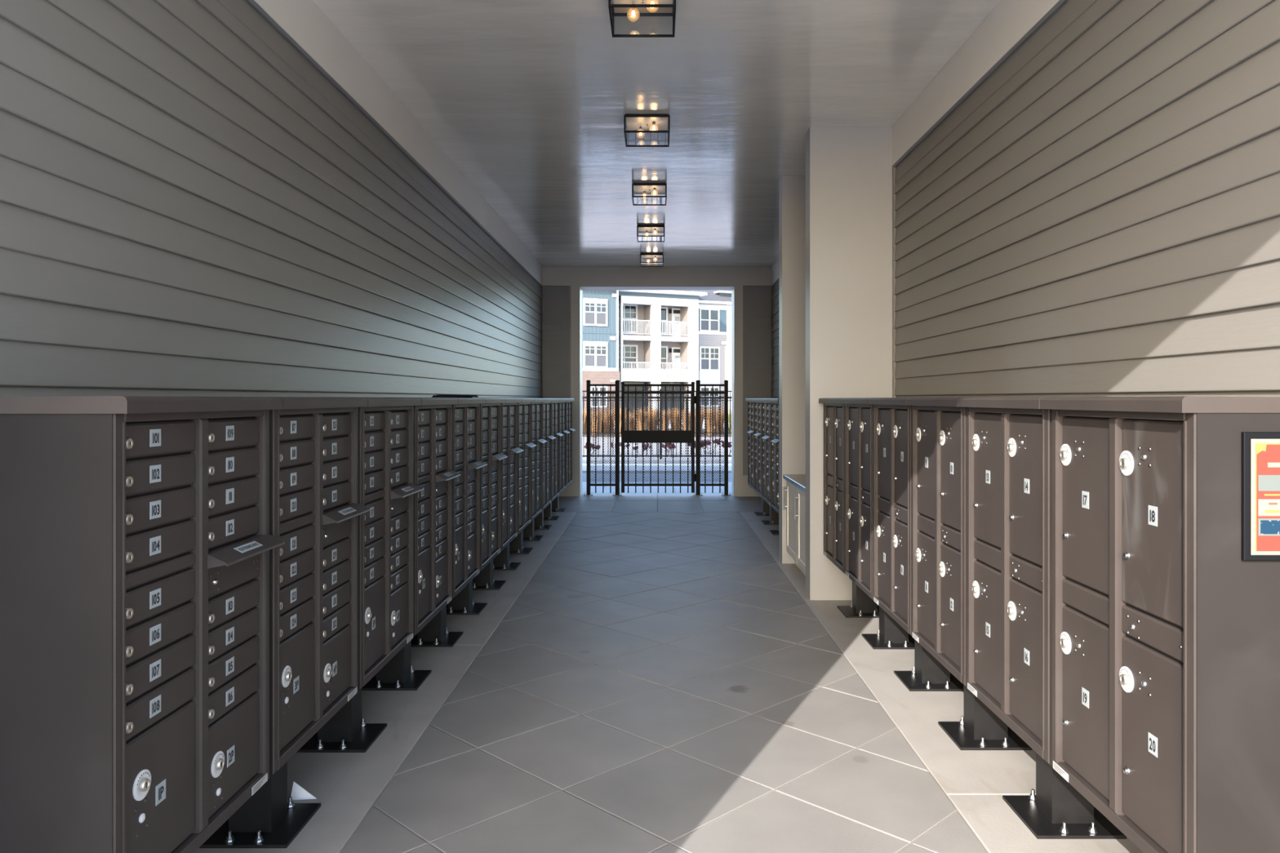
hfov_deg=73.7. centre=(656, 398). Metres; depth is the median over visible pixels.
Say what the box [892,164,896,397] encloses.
trim
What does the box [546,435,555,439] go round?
hood
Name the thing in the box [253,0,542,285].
trim
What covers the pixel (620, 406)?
ornamental grass
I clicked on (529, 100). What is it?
ceiling
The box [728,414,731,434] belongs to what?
ornamental grass
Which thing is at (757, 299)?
wall
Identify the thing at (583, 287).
trim
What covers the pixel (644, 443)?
bare shrub
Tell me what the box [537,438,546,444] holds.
hood
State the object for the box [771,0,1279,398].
wall
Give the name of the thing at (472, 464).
hood
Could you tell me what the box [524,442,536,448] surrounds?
hood
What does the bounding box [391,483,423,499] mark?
hood
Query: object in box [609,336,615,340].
vent hood
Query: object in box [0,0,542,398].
wall
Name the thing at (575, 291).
trim
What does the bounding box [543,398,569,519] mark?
mailbox
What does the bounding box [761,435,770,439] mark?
hood
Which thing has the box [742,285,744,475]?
trim
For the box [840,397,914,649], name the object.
locker
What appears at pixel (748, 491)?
trim
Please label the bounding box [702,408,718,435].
ornamental grass
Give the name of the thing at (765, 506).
mailbox
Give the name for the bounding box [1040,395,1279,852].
locker
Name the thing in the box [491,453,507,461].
hood
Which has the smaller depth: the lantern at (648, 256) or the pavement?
the lantern at (648, 256)
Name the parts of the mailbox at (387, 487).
plate, parcel door, mail door, mail door, mail door, mail door, mail door, mail door, mail door, mail door, frame, parcel door, outgoing panel, mail door, mail door, mail door, mail door, mail door, mail door, mail door, mail door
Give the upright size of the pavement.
0.040 m
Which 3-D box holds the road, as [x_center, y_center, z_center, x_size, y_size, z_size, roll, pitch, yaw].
[0.000,1.560,27.775,80.000,0.020,13.650,0,0,0]
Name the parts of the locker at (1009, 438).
parcel door, parcel door, frame, knob, knob, parcel door, parcel door, plate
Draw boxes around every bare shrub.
[584,442,599,455]
[611,442,630,453]
[632,443,649,455]
[662,443,675,454]
[686,440,704,454]
[701,438,719,453]
[720,440,731,455]
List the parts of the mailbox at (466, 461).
plate, parcel door, mail door, mail door, mail door, mail door, mail door, mail door, mail door, mail door, frame, parcel door, outgoing panel, mail door, mail door, mail door, mail door, mail door, mail door, mail door, mail door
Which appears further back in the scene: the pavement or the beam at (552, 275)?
the pavement
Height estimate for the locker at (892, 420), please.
1.536 m
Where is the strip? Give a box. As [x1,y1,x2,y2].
[582,472,731,481]
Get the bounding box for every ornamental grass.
[582,409,591,434]
[590,411,602,435]
[594,408,606,432]
[600,411,613,434]
[604,409,613,431]
[608,406,625,435]
[624,413,635,430]
[632,408,649,430]
[647,411,657,430]
[655,410,670,430]
[658,408,670,430]
[668,410,682,430]
[679,409,690,430]
[694,407,704,434]
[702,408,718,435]
[715,408,724,434]
[728,408,731,432]
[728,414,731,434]
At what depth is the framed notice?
1.98 m
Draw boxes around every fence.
[582,389,731,459]
[582,397,731,433]
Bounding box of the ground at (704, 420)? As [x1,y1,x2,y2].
[582,419,731,465]
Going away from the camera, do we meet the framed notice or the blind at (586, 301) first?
the framed notice
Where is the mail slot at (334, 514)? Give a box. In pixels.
[322,502,370,525]
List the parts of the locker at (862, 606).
parcel door, parcel door, frame, parcel door, parcel door, plate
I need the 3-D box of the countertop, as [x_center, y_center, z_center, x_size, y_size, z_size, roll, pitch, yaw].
[1.473,0.717,7.300,0.610,0.032,1.234,0,0,0]
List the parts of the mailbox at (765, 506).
parcel door, frame, plate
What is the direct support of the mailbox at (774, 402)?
on the floor
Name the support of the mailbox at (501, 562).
on the floor
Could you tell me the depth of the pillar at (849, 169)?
6.48 m
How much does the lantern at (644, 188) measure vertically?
0.138 m
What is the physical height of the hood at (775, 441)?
0.042 m
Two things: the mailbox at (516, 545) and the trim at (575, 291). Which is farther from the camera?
the trim at (575, 291)
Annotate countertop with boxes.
[782,474,805,492]
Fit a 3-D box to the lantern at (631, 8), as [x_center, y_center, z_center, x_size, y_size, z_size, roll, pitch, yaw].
[-0.072,-2.001,4.380,0.333,0.138,0.360,0,0,0]
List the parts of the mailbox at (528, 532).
plate, parcel door, frame, parcel door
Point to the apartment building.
(624, 332)
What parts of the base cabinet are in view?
handle, door, handle, door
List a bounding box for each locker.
[818,397,879,617]
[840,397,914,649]
[866,397,964,691]
[904,397,1031,750]
[957,396,1126,839]
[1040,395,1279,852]
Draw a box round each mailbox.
[0,395,284,852]
[198,396,370,848]
[296,397,423,752]
[361,397,460,690]
[411,397,487,647]
[446,397,507,614]
[472,398,523,590]
[493,398,536,570]
[509,398,546,554]
[523,398,555,541]
[533,398,563,529]
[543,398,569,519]
[551,398,575,511]
[745,398,769,515]
[751,398,778,524]
[759,398,778,535]
[767,398,778,513]
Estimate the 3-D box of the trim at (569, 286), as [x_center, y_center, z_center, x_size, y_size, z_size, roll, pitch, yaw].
[-1.360,-0.285,13.367,0.030,2.970,0.030,0,0,0]
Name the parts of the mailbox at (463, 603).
plate, parcel door, mail door, mail door, mail door, mail door, mail door, mail door, mail door, mail door, frame, parcel door, outgoing panel, mail door, mail door, mail door, mail door, mail door, mail door, mail door, mail door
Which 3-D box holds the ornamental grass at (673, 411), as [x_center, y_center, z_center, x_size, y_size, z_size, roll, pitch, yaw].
[0.811,0.950,37.004,0.830,1.160,0.808,0,0,-31]
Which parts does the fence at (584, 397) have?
rail, rail, rail, post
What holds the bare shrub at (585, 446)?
on the road
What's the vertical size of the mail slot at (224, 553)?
0.042 m
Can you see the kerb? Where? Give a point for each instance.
(584, 461)
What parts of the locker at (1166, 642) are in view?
knob, knob, parcel door, parcel door, frame, knob, knob, parcel door, parcel door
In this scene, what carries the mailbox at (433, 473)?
on the floor
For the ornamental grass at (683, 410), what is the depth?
35.54 m
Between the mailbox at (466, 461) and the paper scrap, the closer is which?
the paper scrap
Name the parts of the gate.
rail, rail, rail, push plate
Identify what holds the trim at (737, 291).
attached to the wall at (757, 299)
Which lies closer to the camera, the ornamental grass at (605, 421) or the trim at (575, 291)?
the trim at (575, 291)
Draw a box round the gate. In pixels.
[620,382,697,493]
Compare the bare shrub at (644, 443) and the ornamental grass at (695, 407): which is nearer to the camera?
the bare shrub at (644, 443)
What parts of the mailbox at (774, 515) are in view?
parcel door, frame, parcel door, plate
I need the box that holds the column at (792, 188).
[778,175,805,563]
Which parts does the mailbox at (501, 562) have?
plate, parcel door, mail door, mail door, mail door, mail door, mail door, mail door, mail door, mail door, frame, parcel door, outgoing panel, mail door, mail door, mail door, mail door, mail door, mail door, mail door, mail door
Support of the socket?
attached to the lantern at (639, 123)
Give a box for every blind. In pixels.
[585,299,594,303]
[585,342,594,346]
[596,300,605,303]
[596,343,605,346]
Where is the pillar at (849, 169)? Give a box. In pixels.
[805,126,892,599]
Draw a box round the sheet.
[431,395,478,397]
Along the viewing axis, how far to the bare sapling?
44.87 m
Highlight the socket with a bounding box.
[651,121,656,129]
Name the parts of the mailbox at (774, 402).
parcel door, frame, parcel door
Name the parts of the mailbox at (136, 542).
parcel door, mail door, mail door, mail door, mail door, mail door, mail door, mail door, mail door, frame, parcel door, outgoing panel, mail door, mail door, mail door, mail door, mail door, mail door, mail door, mail door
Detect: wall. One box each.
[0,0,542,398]
[541,285,772,475]
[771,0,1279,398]
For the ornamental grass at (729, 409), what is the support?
on the planting bed
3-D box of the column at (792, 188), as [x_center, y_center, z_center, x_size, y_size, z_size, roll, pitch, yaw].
[1.486,-0.270,8.020,0.647,3.599,0.200,0,0,0]
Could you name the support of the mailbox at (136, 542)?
on the floor
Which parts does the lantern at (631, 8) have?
glass pane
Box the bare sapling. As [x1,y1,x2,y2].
[656,354,679,410]
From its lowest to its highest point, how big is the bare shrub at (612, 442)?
0.384 m
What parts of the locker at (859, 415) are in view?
parcel door, parcel door, frame, parcel door, parcel door, plate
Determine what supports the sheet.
on the mailbox at (463, 603)
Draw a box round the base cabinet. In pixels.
[783,480,805,576]
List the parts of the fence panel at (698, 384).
post, rail, rail, rail, post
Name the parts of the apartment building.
pane, pane, pane, pane, pane, pane, pane, pane, pane, pane, pane, pane, balcony rail, balcony rail, column panel, column panel, column panel, pane, pane, pane, pane, balcony rail, balcony rail, balcony door, balcony door, pane, door, pane, door, pane, pane, column panel, column panel, column panel, pane, pane, pane, pane, pane, panel, blue panel, pane, pane, pane, pane, pane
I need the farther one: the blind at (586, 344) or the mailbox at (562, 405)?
the blind at (586, 344)
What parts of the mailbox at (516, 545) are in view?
plate, parcel door, mail door, mail door, mail door, mail door, mail door, mail door, mail door, frame, parcel door, outgoing panel, mail door, mail door, mail door, mail door, mail door, mail door, mail door, mail door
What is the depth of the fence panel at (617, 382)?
13.49 m
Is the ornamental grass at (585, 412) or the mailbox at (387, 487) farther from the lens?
the ornamental grass at (585, 412)
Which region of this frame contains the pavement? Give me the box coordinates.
[582,481,731,493]
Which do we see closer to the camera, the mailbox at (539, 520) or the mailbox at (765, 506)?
the mailbox at (539, 520)
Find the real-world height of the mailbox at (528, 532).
1.536 m
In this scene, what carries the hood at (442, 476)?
attached to the mailbox at (433, 473)
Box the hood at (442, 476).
[435,470,460,482]
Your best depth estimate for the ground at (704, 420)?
20.52 m
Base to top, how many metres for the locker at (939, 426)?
1.536 m
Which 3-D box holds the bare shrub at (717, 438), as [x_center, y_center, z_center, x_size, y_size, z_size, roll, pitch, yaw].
[1.395,1.339,23.850,0.732,0.469,0.517,0,0,15]
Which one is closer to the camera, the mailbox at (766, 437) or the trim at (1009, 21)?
the trim at (1009, 21)
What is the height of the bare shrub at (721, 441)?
0.467 m
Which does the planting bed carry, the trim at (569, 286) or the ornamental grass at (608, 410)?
the ornamental grass at (608, 410)
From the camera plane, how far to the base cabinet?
7.34 m
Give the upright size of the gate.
1.760 m
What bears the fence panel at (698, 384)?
on the floor
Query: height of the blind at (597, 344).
0.220 m
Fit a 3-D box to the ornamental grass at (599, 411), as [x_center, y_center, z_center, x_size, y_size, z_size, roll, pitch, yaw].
[-2.616,1.016,35.848,0.732,1.028,0.744,0,0,-34]
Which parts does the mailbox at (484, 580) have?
plate, parcel door, mail door, mail door, mail door, mail door, mail door, mail door, mail door, mail door, frame, parcel door, outgoing panel, mail door, mail door, mail door, mail door, mail door, mail door, mail door, mail door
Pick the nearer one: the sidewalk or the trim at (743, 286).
the trim at (743, 286)
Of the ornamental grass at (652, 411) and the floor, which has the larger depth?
the ornamental grass at (652, 411)
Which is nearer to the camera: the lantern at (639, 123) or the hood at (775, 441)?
the lantern at (639, 123)
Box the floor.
[194,493,1143,852]
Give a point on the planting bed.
(585, 435)
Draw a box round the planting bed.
[582,428,731,436]
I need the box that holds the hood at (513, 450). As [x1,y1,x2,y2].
[510,447,523,453]
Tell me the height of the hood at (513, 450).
0.042 m
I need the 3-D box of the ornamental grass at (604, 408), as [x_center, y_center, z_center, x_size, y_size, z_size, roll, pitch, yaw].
[-2.556,0.950,37.867,0.825,1.159,0.839,0,0,-27]
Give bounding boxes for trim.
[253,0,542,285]
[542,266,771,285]
[559,484,570,496]
[568,285,570,398]
[570,285,582,496]
[580,285,733,289]
[731,285,742,496]
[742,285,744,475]
[742,475,759,496]
[771,257,778,285]
[892,0,1059,165]
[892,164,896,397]
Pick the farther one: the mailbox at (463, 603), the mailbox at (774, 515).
the mailbox at (774, 515)
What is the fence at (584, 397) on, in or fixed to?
on the road
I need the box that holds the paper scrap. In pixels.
[290,781,316,800]
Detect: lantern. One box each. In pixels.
[608,0,675,37]
[623,113,670,146]
[631,182,666,205]
[636,225,664,241]
[640,253,663,266]
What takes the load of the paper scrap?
on the floor
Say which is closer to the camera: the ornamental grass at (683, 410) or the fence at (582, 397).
the fence at (582, 397)
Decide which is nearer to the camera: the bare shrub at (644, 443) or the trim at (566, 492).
the trim at (566, 492)
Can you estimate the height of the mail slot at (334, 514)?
0.042 m
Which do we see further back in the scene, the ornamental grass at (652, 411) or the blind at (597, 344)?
the blind at (597, 344)
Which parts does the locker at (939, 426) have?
parcel door, parcel door, frame, parcel door, parcel door, plate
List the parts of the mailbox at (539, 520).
plate, parcel door, frame, parcel door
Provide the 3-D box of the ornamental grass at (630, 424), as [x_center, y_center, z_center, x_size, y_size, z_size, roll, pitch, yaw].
[-1.181,1.026,36.900,0.753,1.008,0.693,0,0,-44]
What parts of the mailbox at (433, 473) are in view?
plate, parcel door, mail door, mail door, mail door, mail door, mail door, mail door, mail door, mail door, frame, parcel door, outgoing panel, mail door, mail door, mail door, mail door, mail door, mail door, mail door, mail door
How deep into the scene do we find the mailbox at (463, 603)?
6.17 m
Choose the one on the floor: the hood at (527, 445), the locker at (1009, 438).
the locker at (1009, 438)
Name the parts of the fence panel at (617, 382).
post, rail, rail, rail, post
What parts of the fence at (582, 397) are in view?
rail, rail, rail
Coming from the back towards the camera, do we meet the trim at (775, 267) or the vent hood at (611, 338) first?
the vent hood at (611, 338)
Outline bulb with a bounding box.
[627,3,639,21]
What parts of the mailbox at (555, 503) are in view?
plate, parcel door, frame, parcel door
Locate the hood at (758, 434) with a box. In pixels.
[754,432,761,436]
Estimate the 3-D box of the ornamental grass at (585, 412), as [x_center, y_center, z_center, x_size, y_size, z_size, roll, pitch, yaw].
[-3.190,0.933,37.017,0.865,1.194,0.850,0,0,-8]
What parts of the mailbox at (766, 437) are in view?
parcel door, frame, parcel door, plate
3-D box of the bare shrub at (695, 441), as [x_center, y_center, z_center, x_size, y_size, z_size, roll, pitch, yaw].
[1.044,1.341,22.997,0.536,0.465,0.635,0,0,7]
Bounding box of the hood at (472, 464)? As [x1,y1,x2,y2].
[467,460,487,470]
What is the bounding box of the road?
[582,436,731,459]
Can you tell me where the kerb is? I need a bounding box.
[582,459,731,463]
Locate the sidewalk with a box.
[582,465,731,472]
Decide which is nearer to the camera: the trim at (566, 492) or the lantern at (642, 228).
the lantern at (642, 228)
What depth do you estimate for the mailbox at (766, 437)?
9.70 m
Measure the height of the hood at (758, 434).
0.042 m
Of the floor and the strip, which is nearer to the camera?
the floor
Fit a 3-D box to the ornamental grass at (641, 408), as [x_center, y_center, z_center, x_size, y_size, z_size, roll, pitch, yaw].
[-0.685,0.899,35.755,0.878,1.262,0.903,0,0,0]
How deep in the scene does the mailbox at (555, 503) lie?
11.67 m
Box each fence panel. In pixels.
[583,380,622,495]
[693,380,731,495]
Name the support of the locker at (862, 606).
on the floor
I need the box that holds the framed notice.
[1241,431,1279,560]
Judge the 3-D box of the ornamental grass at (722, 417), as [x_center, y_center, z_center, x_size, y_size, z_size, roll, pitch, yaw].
[2.692,0.932,36.817,0.832,1.195,0.855,0,0,-37]
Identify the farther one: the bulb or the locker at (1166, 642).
the bulb
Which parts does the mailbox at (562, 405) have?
plate, parcel door, frame, parcel door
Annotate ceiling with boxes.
[312,0,1000,266]
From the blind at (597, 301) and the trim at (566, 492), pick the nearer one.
the trim at (566, 492)
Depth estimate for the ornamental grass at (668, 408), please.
37.90 m
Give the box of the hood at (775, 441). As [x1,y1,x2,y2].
[770,438,778,443]
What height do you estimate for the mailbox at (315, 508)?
1.536 m
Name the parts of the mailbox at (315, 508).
plate, parcel door, mail door, mail door, mail door, mail door, mail door, mail door, mail door, mail door, frame, parcel door, outgoing panel, mail door, mail door, mail door, mail door, mail door, mail door, mail door, mail door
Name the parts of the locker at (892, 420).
parcel door, parcel door, frame, parcel door, parcel door, plate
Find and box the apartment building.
[582,289,731,417]
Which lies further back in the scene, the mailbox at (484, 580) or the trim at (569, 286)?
the trim at (569, 286)
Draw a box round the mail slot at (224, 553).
[207,533,284,568]

